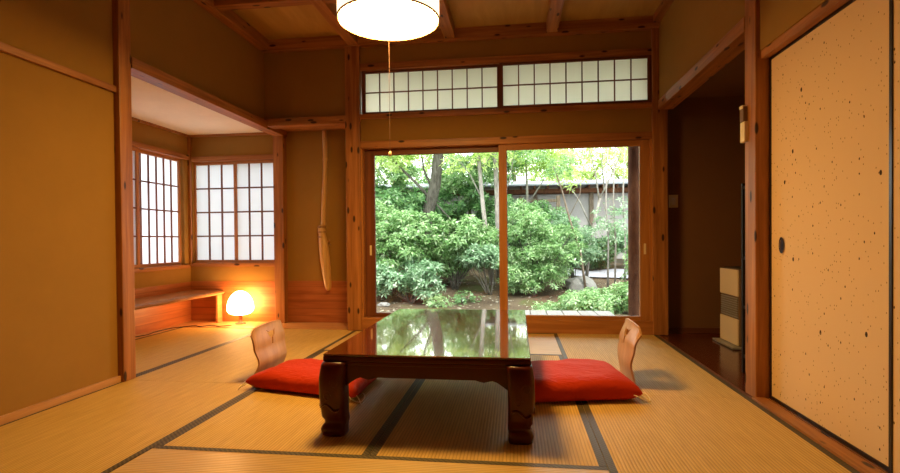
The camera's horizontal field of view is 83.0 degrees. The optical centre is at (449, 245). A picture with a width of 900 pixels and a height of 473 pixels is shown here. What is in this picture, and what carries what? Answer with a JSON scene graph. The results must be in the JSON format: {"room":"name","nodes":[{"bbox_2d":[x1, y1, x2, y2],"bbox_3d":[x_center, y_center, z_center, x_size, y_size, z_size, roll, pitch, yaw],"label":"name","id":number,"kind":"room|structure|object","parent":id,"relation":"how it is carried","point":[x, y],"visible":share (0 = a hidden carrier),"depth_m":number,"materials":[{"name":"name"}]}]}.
{"room":"traditional dwelling","nodes":[
{"label":"traditional dwelling","id":0,"kind":"room"},
{"bbox_2d":[0,0,264,415],"bbox_3d":[-2.411,-0.544,1.473,0.120,2.930,7.720,0,1,7],"label":"wall","id":1,"kind":"structure","parent":0,"point":[58,283],"depth_m":2.89,"materials":[{"name":"paint"}]},
{"bbox_2d":[0,42,116,92],"bbox_3d":[-2.484,-0.955,0.431,0.032,0.040,5.645,0,1,7],"label":"rail","id":2,"kind":"object","parent":1,"relation":"attached to","point":[5,48],"visible":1,"depth_m":2.79,"materials":[{"name":"brown wood"}]},
{"bbox_2d":[0,376,120,425],"bbox_3d":[-2.469,0.882,0.452,0.030,0.042,5.645,0,1,7],"label":"baseboard","id":3,"kind":"structure","parent":1,"relation":"attached to","point":[9,417],"depth_m":2.79,"materials":[{"name":"wood"}]},
{"bbox_2d":[131,57,286,136],"bbox_3d":[-1.979,-1.210,4.444,0.125,0.075,2.260,0,1,7],"label":"lintel","id":4,"kind":"object","parent":1,"relation":"attached to","point":[140,70],"visible":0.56,"depth_m":4.02,"materials":[{"name":"brown wood"}]},
{"bbox_2d":[132,120,190,334],"bbox_3d":[-3.115,-0.166,4.535,0.104,2.115,2.600,0,1,7],"label":"wall","id":5,"kind":"structure","parent":0,"point":[141,133],"depth_m":5.33,"materials":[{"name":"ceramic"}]},
{"bbox_2d":[132,147,140,268],"bbox_3d":[-3.071,-0.362,4.580,0.028,1.165,0.745,0,1,7],"label":"window","id":6,"kind":"structure","parent":5,"relation":"in","point":[135,151],"depth_m":4.92,"materials":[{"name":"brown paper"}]},
{"bbox_2d":[132,141,189,272],"bbox_3d":[-3.104,-0.366,4.534,0.130,1.255,2.305,0,1,7],"label":"window","id":7,"kind":"structure","parent":5,"relation":"in","point":[159,175],"depth_m":5.29,"materials":[{"name":"white paper"}]},
{"bbox_2d":[187,135,192,265],"bbox_3d":[-2.902,-0.507,5.698,0.030,1.465,0.030,0,1,7],"label":"post","id":8,"kind":"object","parent":5,"relation":"attached to","point":[188,137],"visible":1,"depth_m":5.69,"materials":[{"name":"brown wood"}]},
{"bbox_2d":[131,76,344,134],"bbox_3d":[-2.104,-1.289,4.399,2.220,0.115,2.620,0,1,7],"label":"ceiling","id":9,"kind":"structure","parent":0,"point":[153,104],"depth_m":4.80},
{"bbox_2d":[132,117,268,137],"bbox_3d":[-2.563,-1.216,4.475,1.030,0.025,2.350,0,1,7],"label":"rail","id":10,"kind":"object","parent":9,"relation":"attached to","point":[133,118],"visible":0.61,"depth_m":5.58,"materials":[{"name":"brown wood"}]},
{"bbox_2d":[191,130,346,322],"bbox_3d":[-1.920,-0.247,5.635,2.190,2.230,0.108,0,1,7],"label":"wall","id":11,"kind":"structure","parent":0,"point":[304,149],"depth_m":5.55,"materials":[{"name":"ceramic"}]},
{"bbox_2d":[194,161,234,262],"bbox_3d":[-2.623,-0.377,5.723,0.535,1.130,0.028,0,1,7],"label":"window","id":12,"kind":"structure","parent":11,"relation":"in","point":[213,181],"depth_m":5.72,"materials":[{"name":"white paper"}]},
{"bbox_2d":[191,154,273,266],"bbox_3d":[-2.374,-0.386,5.679,0.990,1.225,0.135,0,1,7],"label":"window","id":13,"kind":"structure","parent":11,"relation":"in","point":[253,179],"depth_m":5.63,"materials":[{"name":"white paper"}]},
{"bbox_2d":[317,130,331,290],"bbox_3d":[-1.339,-0.377,5.453,0.156,1.717,0.105,0,1,7],"label":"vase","id":14,"kind":"object","parent":11,"relation":"hanging from","point":[323,243],"visible":1,"depth_m":5.43,"materials":[{"name":"brown wood"}]},
{"bbox_2d":[232,0,661,39],"bbox_3d":[-0.476,-2.083,1.160,4.200,0.120,7.840,0,1,7],"label":"ceiling","id":15,"kind":"structure","parent":0,"point":[301,21],"depth_m":4.53,"materials":[{"name":"wood"}]},
{"bbox_2d":[193,0,267,49],"bbox_3d":[-2.332,-1.956,1.346,0.090,0.105,7.525,0,1,7],"label":"beam","id":16,"kind":"structure","parent":15,"relation":"attached to","point":[230,19],"depth_m":4.54,"materials":[{"name":"brown wood"}]},
{"bbox_2d":[214,0,336,10],"bbox_3d":[-0.094,-2.015,3.961,3.670,0.088,0.100,0,1,7],"label":"beam","id":17,"kind":"structure","parent":15,"relation":"attached to","point":[222,5],"depth_m":4.13,"materials":[{"name":"brown wood"}]},
{"bbox_2d":[309,0,357,44],"bbox_3d":[-1.429,-1.965,1.228,0.104,0.100,7.525,0,1,7],"label":"joist","id":18,"kind":"object","parent":15,"relation":"attached to","point":[328,11],"visible":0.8,"depth_m":4.37,"materials":[{"name":"brown wood"}]},
{"bbox_2d":[336,0,439,155],"bbox_3d":[-0.362,-1.292,3.052,0.614,1.508,0.614,0,1,7],"label":"pendant lamp","id":19,"kind":"object","parent":15,"relation":"hanging from","point":[381,20],"visible":1,"depth_m":3.05,"materials":[{"name":"white paper"}]},
{"bbox_2d":[338,0,437,37],"bbox_3d":[-0.363,-1.363,3.051,0.592,0.001,0.592,0,1,7],"label":"diffuser","id":20,"kind":"object","parent":19,"relation":"attached to","point":[366,17],"depth_m":3.04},
{"bbox_2d":[439,0,454,38],"bbox_3d":[-0.482,-1.972,1.105,0.104,0.100,7.525,0,1,7],"label":"joist","id":21,"kind":"object","parent":15,"relation":"attached to","point":[446,24],"visible":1,"depth_m":4.47,"materials":[{"name":"brown wood"}]},
{"bbox_2d":[260,15,659,52],"bbox_3d":[0.010,-2.018,4.872,3.820,0.105,0.075,0,1,7],"label":"beam","id":22,"kind":"structure","parent":15,"relation":"attached to","point":[639,23],"depth_m":4.79,"materials":[{"name":"brown wood"}]},
{"bbox_2d":[546,0,563,32],"bbox_3d":[0.464,-1.979,0.981,0.104,0.100,7.525,0,1,7],"label":"joist","id":23,"kind":"object","parent":15,"relation":"attached to","point":[555,7],"visible":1,"depth_m":4.37,"materials":[{"name":"brown wood"}]},
{"bbox_2d":[653,0,673,21],"bbox_3d":[1.391,-2.003,0.859,0.080,0.065,7.525,0,1,7],"label":"beam","id":24,"kind":"structure","parent":15,"relation":"attached to","point":[664,5],"depth_m":4.37,"materials":[{"name":"brown wood"}]},
{"bbox_2d":[264,30,650,140],"bbox_3d":[-0.026,-1.551,4.981,3.815,1.040,0.120,0,1,7],"label":"wall","id":25,"kind":"structure","parent":0,"point":[639,119],"depth_m":4.93,"materials":[{"name":"ceramic"}]},
{"bbox_2d":[264,115,344,128],"bbox_3d":[-1.438,-1.245,5.132,0.850,0.080,0.135,0,1,7],"label":"rail","id":26,"kind":"object","parent":25,"relation":"attached to","point":[319,121],"visible":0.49,"depth_m":5.08,"materials":[{"name":"brown wood"}]},
{"bbox_2d":[361,149,365,317],"bbox_3d":[-0.850,-0.128,5.097,0.020,1.675,0.140,0,1,7],"label":"door frame","id":27,"kind":"structure","parent":25,"relation":"attached to","point":[362,150],"depth_m":5.04,"materials":[{"name":"wood"}]},
{"bbox_2d":[365,146,507,316],"bbox_3d":[-0.137,-0.131,5.019,1.415,1.672,0.039,0,1,7],"label":"door","id":28,"kind":"structure","parent":25,"relation":"in","point":[370,197],"depth_m":5.08,"materials":[{"name":"brown wood"}]},
{"bbox_2d":[360,131,651,149],"bbox_3d":[0.500,-1.005,4.904,2.760,0.070,0.150,0,1,7],"label":"lintel","id":29,"kind":"object","parent":25,"relation":"attached to","point":[477,141],"visible":0.76,"depth_m":4.83,"materials":[{"name":"brown wood"}]},
{"bbox_2d":[360,48,651,119],"bbox_3d":[0.495,-1.532,4.892,2.760,0.545,0.122,0,1,7],"label":"window","id":30,"kind":"structure","parent":25,"relation":"in","point":[623,79],"depth_m":4.77,"materials":[{"name":"paper"}]},
{"bbox_2d":[362,64,499,113],"bbox_3d":[-0.184,-1.520,4.968,1.373,0.430,0.028,0,1,7],"label":"window","id":31,"kind":"structure","parent":30,"relation":"on","point":[475,86],"depth_m":4.97,"materials":[{"name":"paper"}]},
{"bbox_2d":[499,140,649,320],"bbox_3d":[1.165,-0.140,4.794,1.380,1.672,0.039,0,1,7],"label":"door","id":32,"kind":"structure","parent":25,"relation":"in","point":[644,223],"depth_m":4.74,"materials":[{"name":"brown wood"}]},
{"bbox_2d":[377,251,627,315],"bbox_3d":[2.972,-0.663,19.745,34.000,3.753,29.850,0,1,7],"label":"ground","id":33,"kind":"structure","parent":0,"point":[470,283],"depth_m":11.88,"materials":[{"name":"brown soil"}]},
{"bbox_2d":[375,155,421,195],"bbox_3d":[-2.467,-1.536,16.683,3.255,3.870,2.200,0,1,7],"label":"tree","id":34,"kind":"object","parent":33,"relation":"on","point":[414,171],"visible":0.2,"depth_m":16.37,"materials":[{"name":"green plant"}]},
{"bbox_2d":[376,156,432,184],"bbox_3d":[-2.531,-3.406,22.731,4.588,5.922,2.688,0,1,7],"label":"tree","id":35,"kind":"object","parent":33,"relation":"on","point":[429,168],"visible":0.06,"depth_m":22.14,"materials":[{"name":"green plant"}]},
{"bbox_2d":[376,257,446,302],"bbox_3d":[-1.213,0.774,11.443,2.299,1.080,1.253,0,1,7],"label":"shrub","id":36,"kind":"object","parent":33,"relation":"on","point":[390,278],"visible":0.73,"depth_m":11.32,"materials":[{"name":"green plant"}]},
{"bbox_2d":[376,198,448,294],"bbox_3d":[-1.471,-0.009,12.294,3.024,2.406,2.013,0,1,23],"label":"shrub","id":37,"kind":"object","parent":33,"relation":"on","point":[399,234],"visible":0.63,"depth_m":11.86,"materials":[{"name":"green plant"}]},
{"bbox_2d":[375,154,451,270],"bbox_3d":[-0.224,-2.082,14.506,4.773,5.789,2.706,0,1,2],"label":"tree","id":38,"kind":"object","parent":33,"relation":"on","point":[434,183],"visible":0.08,"depth_m":14.14,"materials":[{"name":"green plant"}]},
{"bbox_2d":[375,185,453,252],"bbox_3d":[-1.558,-0.443,14.451,3.222,2.594,1.890,-1,1,-37],"label":"shrub","id":39,"kind":"object","parent":33,"relation":"on","point":[416,203],"visible":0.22,"depth_m":14.10,"materials":[{"name":"green plant"}]},
{"bbox_2d":[426,294,455,307],"bbox_3d":[-0.203,1.205,10.956,0.763,0.373,0.604,-1,1,-19],"label":"shrub","id":40,"kind":"object","parent":33,"relation":"on","point":[430,303],"visible":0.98,"depth_m":10.88,"materials":[{"name":"green plant"}]},
{"bbox_2d":[375,177,513,244],"bbox_3d":[-0.619,-0.836,16.184,5.621,2.819,1.852,0,1,13],"label":"shrub","id":41,"kind":"object","parent":33,"relation":"on","point":[462,207],"visible":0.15,"depth_m":15.75,"materials":[{"name":"green plant"}]},
{"bbox_2d":[411,153,493,183],"bbox_3d":[0.086,-2.964,21.665,4.623,5.225,2.631,0,1,7],"label":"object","id":42,"kind":"object","parent":33,"relation":"on","point":[444,167],"visible":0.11,"depth_m":21.44,"materials":[{"name":"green plant"}]},
{"bbox_2d":[419,213,498,289],"bbox_3d":[0.259,0.120,12.504,2.113,1.903,1.780,0,1,34],"label":"shrub","id":43,"kind":"object","parent":33,"relation":"on","point":[463,236],"visible":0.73,"depth_m":12.21,"materials":[{"name":"green plant"}]},
{"bbox_2d":[453,291,483,305],"bbox_3d":[0.422,1.155,11.272,0.731,0.374,0.720,0,1,7],"label":"shrub","id":44,"kind":"object","parent":33,"relation":"on","point":[458,299],"visible":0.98,"depth_m":11.27,"materials":[{"name":"green plant"}]},
{"bbox_2d":[451,243,498,294],"bbox_3d":[0.700,0.541,11.906,1.304,1.276,1.091,-1,1,-6],"label":"shrub","id":45,"kind":"object","parent":33,"relation":"on","point":[487,256],"visible":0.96,"depth_m":11.80,"materials":[{"name":"green plant"}]},
{"bbox_2d":[440,151,512,284],"bbox_3d":[0.616,-1.916,12.789,1.890,5.874,1.979,0,1,40],"label":"tree","id":46,"kind":"object","parent":33,"relation":"on","point":[481,157],"visible":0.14,"depth_m":12.74,"materials":[{"name":"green plant"}]},
{"bbox_2d":[425,152,529,216],"bbox_3d":[0.871,-1.428,16.101,3.391,3.796,1.853,0,1,7],"label":"tree","id":47,"kind":"object","parent":33,"relation":"on","point":[447,182],"visible":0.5,"depth_m":15.72,"materials":[{"name":"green plant"}]},
{"bbox_2d":[378,179,627,258],"bbox_3d":[2.981,-0.912,17.900,11.900,2.730,1.700,0,1,7],"label":"wall","id":48,"kind":"structure","parent":33,"relation":"on","point":[588,198],"depth_m":17.50,"materials":[{"name":"grey paint"}]},
{"bbox_2d":[493,150,531,278],"bbox_3d":[1.263,-2.094,13.367,2.333,6.016,2.074,0,1,7],"label":"tree","id":49,"kind":"object","parent":33,"relation":"on","point":[496,181],"visible":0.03,"depth_m":13.38,"materials":[{"name":"grey plant"}]},
{"bbox_2d":[477,149,559,181],"bbox_3d":[2.999,-3.244,22.183,4.262,5.797,2.681,0,1,7],"label":"tree","id":50,"kind":"object","parent":33,"relation":"on","point":[538,178],"visible":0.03,"depth_m":21.81,"materials":[{"name":"brown plant"}]},
{"bbox_2d":[486,199,566,261],"bbox_3d":[2.079,-0.250,13.905,2.404,2.196,1.705,0,1,7],"label":"shrub","id":51,"kind":"object","parent":33,"relation":"on","point":[491,221],"visible":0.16,"depth_m":13.89,"materials":[{"name":"green plant"}]},
{"bbox_2d":[519,195,559,256],"bbox_3d":[2.956,-0.582,16.646,1.330,2.100,0.120,0,1,7],"label":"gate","id":52,"kind":"object","parent":33,"relation":"on","point":[557,200],"visible":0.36,"depth_m":16.55,"materials":[{"name":"brown wood"}]},
{"bbox_2d":[495,198,588,296],"bbox_3d":[2.044,0.009,11.791,2.334,2.325,1.657,0,1,4],"label":"shrub","id":53,"kind":"object","parent":33,"relation":"on","point":[531,275],"visible":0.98,"depth_m":11.56,"materials":[{"name":"green plant"}]},
{"bbox_2d":[507,149,581,202],"bbox_3d":[2.632,-1.527,15.676,2.916,4.078,1.746,0,1,39],"label":"tree","id":54,"kind":"object","parent":33,"relation":"on","point":[534,169],"visible":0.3,"depth_m":15.50,"materials":[{"name":"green plant"}]},
{"bbox_2d":[520,150,591,288],"bbox_3d":[2.543,-0.558,11.981,1.414,3.526,1.346,-1,1,-36],"label":"tree","id":55,"kind":"object","parent":33,"relation":"on","point":[563,167],"visible":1,"depth_m":11.90,"materials":[{"name":"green plant"}]},
{"bbox_2d":[528,209,601,278],"bbox_3d":[2.822,0.068,12.629,1.914,1.910,1.447,0,1,7],"label":"shrub","id":56,"kind":"object","parent":33,"relation":"on","point":[588,252],"visible":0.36,"depth_m":12.34,"materials":[{"name":"green plant"}]},
{"bbox_2d":[525,310,614,315],"bbox_3d":[0.789,1.041,5.463,1.948,0.592,0.820,0,1,7],"label":"deck","id":57,"kind":"object","parent":33,"relation":"on","point":[527,312],"visible":0.17,"depth_m":5.62,"materials":[{"name":"white wood"}]},
{"bbox_2d":[531,288,613,313],"bbox_3d":[2.259,1.121,9.443,1.552,0.723,1.030,0,1,43],"label":"shrub","id":58,"kind":"object","parent":33,"relation":"on","point":[577,302],"visible":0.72,"depth_m":9.15,"materials":[{"name":"green plant"}]},
{"bbox_2d":[524,148,627,180],"bbox_3d":[5.319,-2.569,21.498,4.369,5.694,2.588,0,1,7],"label":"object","id":59,"kind":"object","parent":33,"relation":"on","point":[587,159],"visible":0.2,"depth_m":21.06,"materials":[{"name":"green plant"}]},
{"bbox_2d":[565,276,596,293],"bbox_3d":[3.166,0.971,12.214,0.756,0.525,0.610,0,1,7],"label":"rock","id":60,"kind":"object","parent":33,"relation":"on","point":[577,283],"visible":0.59,"depth_m":11.99,"materials":[{"name":"stone"}]},
{"bbox_2d":[548,147,627,276],"bbox_3d":[3.758,-1.488,12.718,2.667,4.978,1.804,0,1,7],"label":"tree","id":61,"kind":"object","parent":33,"relation":"on","point":[621,151],"visible":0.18,"depth_m":12.68,"materials":[{"name":"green plant"}]},
{"bbox_2d":[566,227,627,265],"bbox_3d":[4.536,-0.021,15.985,4.406,1.389,1.692,0,1,3],"label":"shrub","id":62,"kind":"object","parent":33,"relation":"on","point":[621,244],"visible":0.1,"depth_m":15.71,"materials":[{"name":"green plant"}]},
{"bbox_2d":[567,268,627,277],"bbox_3d":[5.376,0.755,14.522,4.300,0.258,1.680,0,1,7],"label":"path","id":63,"kind":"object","parent":33,"relation":"on","point":[596,273],"visible":0.23,"depth_m":14.72,"materials":[{"name":"stone"}]},
{"bbox_2d":[583,236,623,269],"bbox_3d":[4.592,0.240,15.591,1.641,1.088,1.499,0,1,7],"label":"shrub","id":64,"kind":"object","parent":33,"relation":"on","point":[602,243],"visible":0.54,"depth_m":15.32,"materials":[{"name":"green plant"}]},
{"bbox_2d":[579,147,627,179],"bbox_3d":[7.611,-2.867,21.538,4.176,6.312,2.664,0,1,7],"label":"tree","id":65,"kind":"object","parent":33,"relation":"on","point":[611,158],"visible":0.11,"depth_m":21.17,"materials":[{"name":"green plant"}]},
{"bbox_2d":[581,281,627,313],"bbox_3d":[3.154,1.036,9.808,1.472,0.788,0.926,0,1,32],"label":"shrub","id":66,"kind":"object","parent":33,"relation":"on","point":[621,293],"visible":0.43,"depth_m":9.64,"materials":[{"name":"green plant"}]},
{"bbox_2d":[593,148,621,287],"bbox_3d":[3.686,-0.756,11.785,0.743,3.854,0.743,0,1,17],"label":"tree","id":67,"kind":"object","parent":33,"relation":"on","point":[602,221],"visible":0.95,"depth_m":11.80,"materials":[{"name":"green plant"}]},
{"bbox_2d":[590,147,627,283],"bbox_3d":[3.872,-0.776,11.971,1.056,3.821,0.742,0,1,33],"label":"tree","id":68,"kind":"object","parent":33,"relation":"on","point":[618,223],"visible":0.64,"depth_m":11.97,"materials":[{"name":"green plant"}]},
{"bbox_2d":[605,147,627,286],"bbox_3d":[4.036,-0.738,11.581,0.838,3.891,0.917,-1,1,-32],"label":"tree","id":69,"kind":"object","parent":33,"relation":"on","point":[623,196],"visible":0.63,"depth_m":11.65,"materials":[{"name":"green plant"}]},
{"bbox_2d":[628,147,639,315],"bbox_3d":[2.049,-0.231,5.625,0.144,3.170,0.143,0,1,7],"label":"post","id":70,"kind":"object","parent":33,"relation":"on","point":[633,152],"visible":0.44,"depth_m":5.57,"materials":[{"name":"wood"}]},
{"bbox_2d":[362,317,652,334],"bbox_3d":[0.517,0.777,4.935,2.760,0.155,0.170,0,1,7],"label":"sill","id":71,"kind":"structure","parent":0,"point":[533,325],"depth_m":4.76,"materials":[{"name":"wood"}]},
{"bbox_2d":[660,333,750,395],"bbox_3d":[2.221,0.887,2.712,1.095,0.098,4.140,0,1,7],"label":"floor","id":72,"kind":"structure","parent":0,"point":[725,361],"depth_m":3.91,"materials":[{"name":"wood"}]},
{"bbox_2d":[651,28,667,334],"bbox_3d":[1.933,-0.630,4.704,0.133,2.890,0.145,0,1,7],"label":"post","id":73,"kind":"object","parent":72,"relation":"on","point":[659,118],"visible":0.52,"depth_m":4.64,"materials":[{"name":"brown wood"}]},
{"bbox_2d":[712,266,741,349],"bbox_3d":[2.433,0.496,4.205,0.338,0.640,0.425,0,1,7],"label":"space heater","id":74,"kind":"object","parent":72,"relation":"on","point":[730,276],"visible":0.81,"depth_m":4.17,"materials":[{"name":"grey plastic"}]},
{"bbox_2d":[712,338,741,349],"bbox_3d":[2.435,0.808,4.208,0.338,0.015,0.425,0,1,7],"label":"drip tray","id":75,"kind":"object","parent":74,"relation":"on","point":[724,341],"depth_m":4.16,"materials":[{"name":"grey plastic"}]},
{"bbox_2d":[721,294,737,317],"bbox_3d":[2.321,0.496,4.219,0.010,0.158,0.325,0,1,7],"label":"grille","id":76,"kind":"object","parent":74,"relation":"attached to","point":[729,303],"depth_m":4.20,"materials":[{"name":"grey plastic"}]},
{"bbox_2d":[741,183,744,372],"bbox_3d":[2.055,0.213,3.060,0.345,1.239,0.525,0,1,7],"label":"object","id":77,"kind":"object","parent":72,"relation":"on","point":[742,184],"visible":0.21,"depth_m":3.32,"materials":[{"name":"wood"}]},
{"bbox_2d":[745,0,775,399],"bbox_3d":[1.739,-0.606,2.826,0.130,2.890,0.130,0,1,7],"label":"post","id":78,"kind":"object","parent":72,"relation":"on","point":[757,294],"visible":0.62,"depth_m":2.78,"materials":[{"name":"brown wood"}]},
{"bbox_2d":[739,105,747,142],"bbox_3d":[1.667,-0.690,2.881,0.032,0.207,0.057,0,1,7],"label":"wall lamp","id":79,"kind":"object","parent":78,"relation":"attached to","point":[743,109],"visible":1,"depth_m":2.86,"materials":[{"name":"beige ceramic"}]},
{"bbox_2d":[752,397,887,472],"bbox_3d":[1.644,0.860,1.846,0.215,0.042,1.875,0,1,7],"label":"sill","id":80,"kind":"structure","parent":72,"relation":"on","point":[859,462],"depth_m":2.21,"materials":[{"name":"brown wood"}]},
{"bbox_2d":[668,96,744,327],"bbox_3d":[2.546,-0.326,4.762,1.065,2.330,0.100,0,1,7],"label":"wall","id":81,"kind":"structure","parent":0,"point":[706,154],"depth_m":4.74,"materials":[{"name":"paint"}]},
{"bbox_2d":[669,195,677,207],"bbox_3d":[2.099,-0.419,4.763,0.080,0.120,0.012,0,1,7],"label":"light switch","id":82,"kind":"object","parent":81,"relation":"attached to","point":[673,199],"visible":1,"depth_m":4.76,"materials":[{"name":"beige plastic"}]},
{"bbox_2d":[668,327,719,332],"bbox_3d":[2.499,0.785,4.724,0.965,0.050,0.015,0,1,7],"label":"baseboard","id":83,"kind":"structure","parent":81,"relation":"attached to","point":[670,329],"depth_m":4.75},
{"bbox_2d":[658,335,751,398],"bbox_3d":[1.794,0.853,3.743,0.020,0.050,1.925,0,1,7],"label":"sill","id":84,"kind":"structure","parent":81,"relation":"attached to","point":[736,387],"depth_m":3.38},
{"bbox_2d":[687,50,744,97],"bbox_3d":[2.278,-1.409,2.675,1.040,0.110,4.340,0,1,7],"label":"ceiling","id":85,"kind":"structure","parent":0,"point":[730,80],"depth_m":4.28,"materials":[{"name":"paint"}]},
{"bbox_2d":[659,0,825,98],"bbox_3d":[1.731,-1.561,2.775,0.130,1.000,3.800,0,1,7],"label":"wall","id":86,"kind":"structure","parent":0,"point":[688,29],"depth_m":3.55,"materials":[{"name":"paint"}]},
{"bbox_2d":[649,139,652,320],"bbox_3d":[1.865,-0.147,4.742,0.023,1.675,0.140,0,1,7],"label":"door frame","id":87,"kind":"structure","parent":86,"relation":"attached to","point":[650,140],"depth_m":4.68,"materials":[{"name":"wood"}]},
{"bbox_2d":[658,17,744,109],"bbox_3d":[1.850,-1.270,3.749,0.130,0.085,1.755,0,1,7],"label":"lintel","id":88,"kind":"object","parent":86,"relation":"attached to","point":[732,44],"visible":0.76,"depth_m":3.51,"materials":[{"name":"brown wood"}]},
{"bbox_2d":[761,0,849,58],"bbox_3d":[1.647,-1.041,1.821,0.155,0.075,1.875,0,1,7],"label":"track","id":89,"kind":"object","parent":86,"relation":"attached to","point":[828,7],"visible":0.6,"depth_m":2.38,"materials":[{"name":"brown wood"}]},
{"bbox_2d":[769,0,888,470],"bbox_3d":[1.690,-0.089,2.279,0.028,1.844,0.980,0,1,7],"label":"door","id":90,"kind":"structure","parent":86,"relation":"in","point":[829,86],"depth_m":2.22,"materials":[{"name":"paper"}]},
{"bbox_2d":[888,0,899,472],"bbox_3d":[1.545,-0.078,1.390,0.028,1.844,0.908,0,1,7],"label":"door","id":91,"kind":"structure","parent":86,"relation":"in","point":[894,5],"depth_m":1.82,"materials":[{"name":"wood"}]},
{"bbox_3d":[-1.049,0.941,1.314,5.020,0.120,7.720,0,1,7],"label":"floor","id":92,"kind":"structure","parent":0,"visible":0},
{"bbox_2d":[112,0,135,381],"bbox_3d":[-2.126,-0.578,3.279,0.107,2.890,0.105,0,1,7],"label":"post","id":93,"kind":"object","parent":92,"relation":"on","point":[122,101],"visible":0.7,"depth_m":3.25,"materials":[{"name":"brown wood"}]},
{"bbox_2d":[0,380,256,472],"bbox_3d":[-1.752,0.890,2.288,0.952,0.031,1.907,0,1,7],"label":"mat","id":94,"kind":"object","parent":92,"relation":"on","point":[103,430],"visible":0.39,"depth_m":2.48,"materials":[{"name":"beige wicker"}]},
{"bbox_2d":[135,327,175,338],"bbox_3d":[-3.005,0.875,4.357,0.155,0.034,1.950,0,1,7],"label":"board","id":95,"kind":"object","parent":92,"relation":"on","point":[149,332],"visible":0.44,"depth_m":5.00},
{"bbox_2d":[135,327,253,374],"bbox_3d":[-2.454,0.873,4.285,0.952,0.031,1.947,0,1,7],"label":"mat","id":96,"kind":"object","parent":92,"relation":"on","point":[154,351],"visible":0.47,"depth_m":4.46,"materials":[{"name":"beige wicker"}]},
{"bbox_2d":[131,329,355,383],"bbox_3d":[-1.505,0.866,4.181,0.952,0.031,1.907,0,1,7],"label":"mat","id":97,"kind":"object","parent":92,"relation":"on","point":[235,361],"visible":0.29,"depth_m":3.85,"materials":[{"name":"beige wicker"}]},
{"bbox_2d":[250,320,286,373],"bbox_3d":[-0.997,0.680,3.361,0.443,0.352,0.420,0,1,7],"label":"chair","id":98,"kind":"object","parent":97,"relation":"on","point":[269,352],"visible":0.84,"depth_m":3.33,"materials":[{"name":"brown wood"}]},
{"bbox_2d":[169,321,347,329],"bbox_3d":[-1.951,0.854,5.415,1.970,0.034,0.420,0,1,7],"label":"board","id":99,"kind":"object","parent":92,"relation":"on","point":[288,325],"visible":0.36,"depth_m":5.38,"materials":[{"name":"wood"}]},
{"bbox_2d":[135,290,224,322],"bbox_3d":[-2.841,0.680,4.539,0.422,0.348,2.318,0,1,7],"label":"bench","id":100,"kind":"object","parent":99,"relation":"on","point":[163,299],"visible":0.43,"depth_m":5.12,"materials":[{"name":"brown wood"}]},
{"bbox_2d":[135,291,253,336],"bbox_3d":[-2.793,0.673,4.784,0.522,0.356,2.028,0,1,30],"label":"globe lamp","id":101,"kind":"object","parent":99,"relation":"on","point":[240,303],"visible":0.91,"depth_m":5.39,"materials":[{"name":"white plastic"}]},
{"bbox_2d":[273,136,287,322],"bbox_3d":[-1.833,-0.179,5.550,0.115,2.026,0.115,0,1,7],"label":"post","id":102,"kind":"object","parent":99,"relation":"on","point":[279,142],"visible":0.78,"depth_m":5.50,"materials":[{"name":"brown wood"}]},
{"bbox_2d":[158,351,420,454],"bbox_3d":[-0.681,0.871,3.111,0.952,0.031,1.907,0,1,7],"label":"mat","id":103,"kind":"object","parent":92,"relation":"on","point":[260,419],"visible":0.46,"depth_m":2.48,"materials":[{"name":"beige wicker"}]},
{"bbox_2d":[238,358,376,404],"bbox_3d":[-0.769,0.794,3.133,0.850,0.116,0.580,0,1,21],"label":"floor cushion","id":104,"kind":"object","parent":103,"relation":"on","point":[294,375],"visible":0.62,"depth_m":2.99,"materials":[{"name":"red fabric"}]},
{"bbox_2d":[344,46,361,330],"bbox_3d":[-0.938,-0.609,5.080,0.147,2.890,0.145,0,1,7],"label":"post","id":105,"kind":"object","parent":92,"relation":"on","point":[353,75],"visible":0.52,"depth_m":5.01,"materials":[{"name":"brown wood"}]},
{"bbox_2d":[110,445,608,472],"bbox_3d":[-0.394,0.886,1.629,1.907,0.031,0.952,0,1,7],"label":"mat","id":106,"kind":"object","parent":92,"relation":"on","point":[159,459],"visible":1,"depth_m":2.02,"materials":[{"name":"beige wicker"}]},
{"bbox_2d":[322,330,561,355],"bbox_3d":[-0.024,0.850,4.454,1.907,0.031,0.922,0,1,7],"label":"mat","id":107,"kind":"object","parent":92,"relation":"on","point":[539,343],"visible":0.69,"depth_m":4.32,"materials":[{"name":"beige wicker"}]},
{"bbox_2d":[370,355,606,466],"bbox_3d":[0.266,0.864,2.987,0.952,0.031,1.907,0,1,7],"label":"mat","id":108,"kind":"object","parent":92,"relation":"on","point":[440,419],"visible":0.55,"depth_m":2.38,"materials":[{"name":"beige wicker"}]},
{"bbox_2d":[319,309,534,444],"bbox_3d":[-0.010,0.667,3.032,0.974,0.370,1.617,0,1,7],"label":"table","id":109,"kind":"object","parent":108,"relation":"on","point":[483,346],"visible":1,"depth_m":2.32,"materials":[{"name":"brown wood"}]},
{"bbox_2d":[554,333,748,397],"bbox_3d":[1.322,0.846,3.797,0.927,0.031,1.877,0,1,7],"label":"mat","id":110,"kind":"object","parent":92,"relation":"on","point":[659,368],"visible":0.57,"depth_m":3.55,"materials":[{"name":"beige wicker"}]},
{"bbox_2d":[617,318,641,383],"bbox_3d":[0.930,0.654,3.210,0.455,0.375,0.420,0,1,7],"label":"chair","id":111,"kind":"object","parent":110,"relation":"on","point":[626,350],"visible":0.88,"depth_m":3.09,"materials":[{"name":"brown wood"}]},
{"bbox_2d":[581,395,859,472],"bbox_3d":[1.076,0.870,1.918,0.927,0.031,1.907,0,1,7],"label":"mat","id":112,"kind":"object","parent":92,"relation":"on","point":[669,434],"visible":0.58,"depth_m":2.25,"materials":[{"name":"beige wicker"}]},
{"bbox_2d":[531,358,650,403],"bbox_3d":[0.717,0.772,2.991,0.718,0.138,0.608,-1,1,-1],"label":"floor cushion","id":113,"kind":"object","parent":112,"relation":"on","point":[571,379],"visible":0.78,"depth_m":2.75,"materials":[{"name":"red fabric"}]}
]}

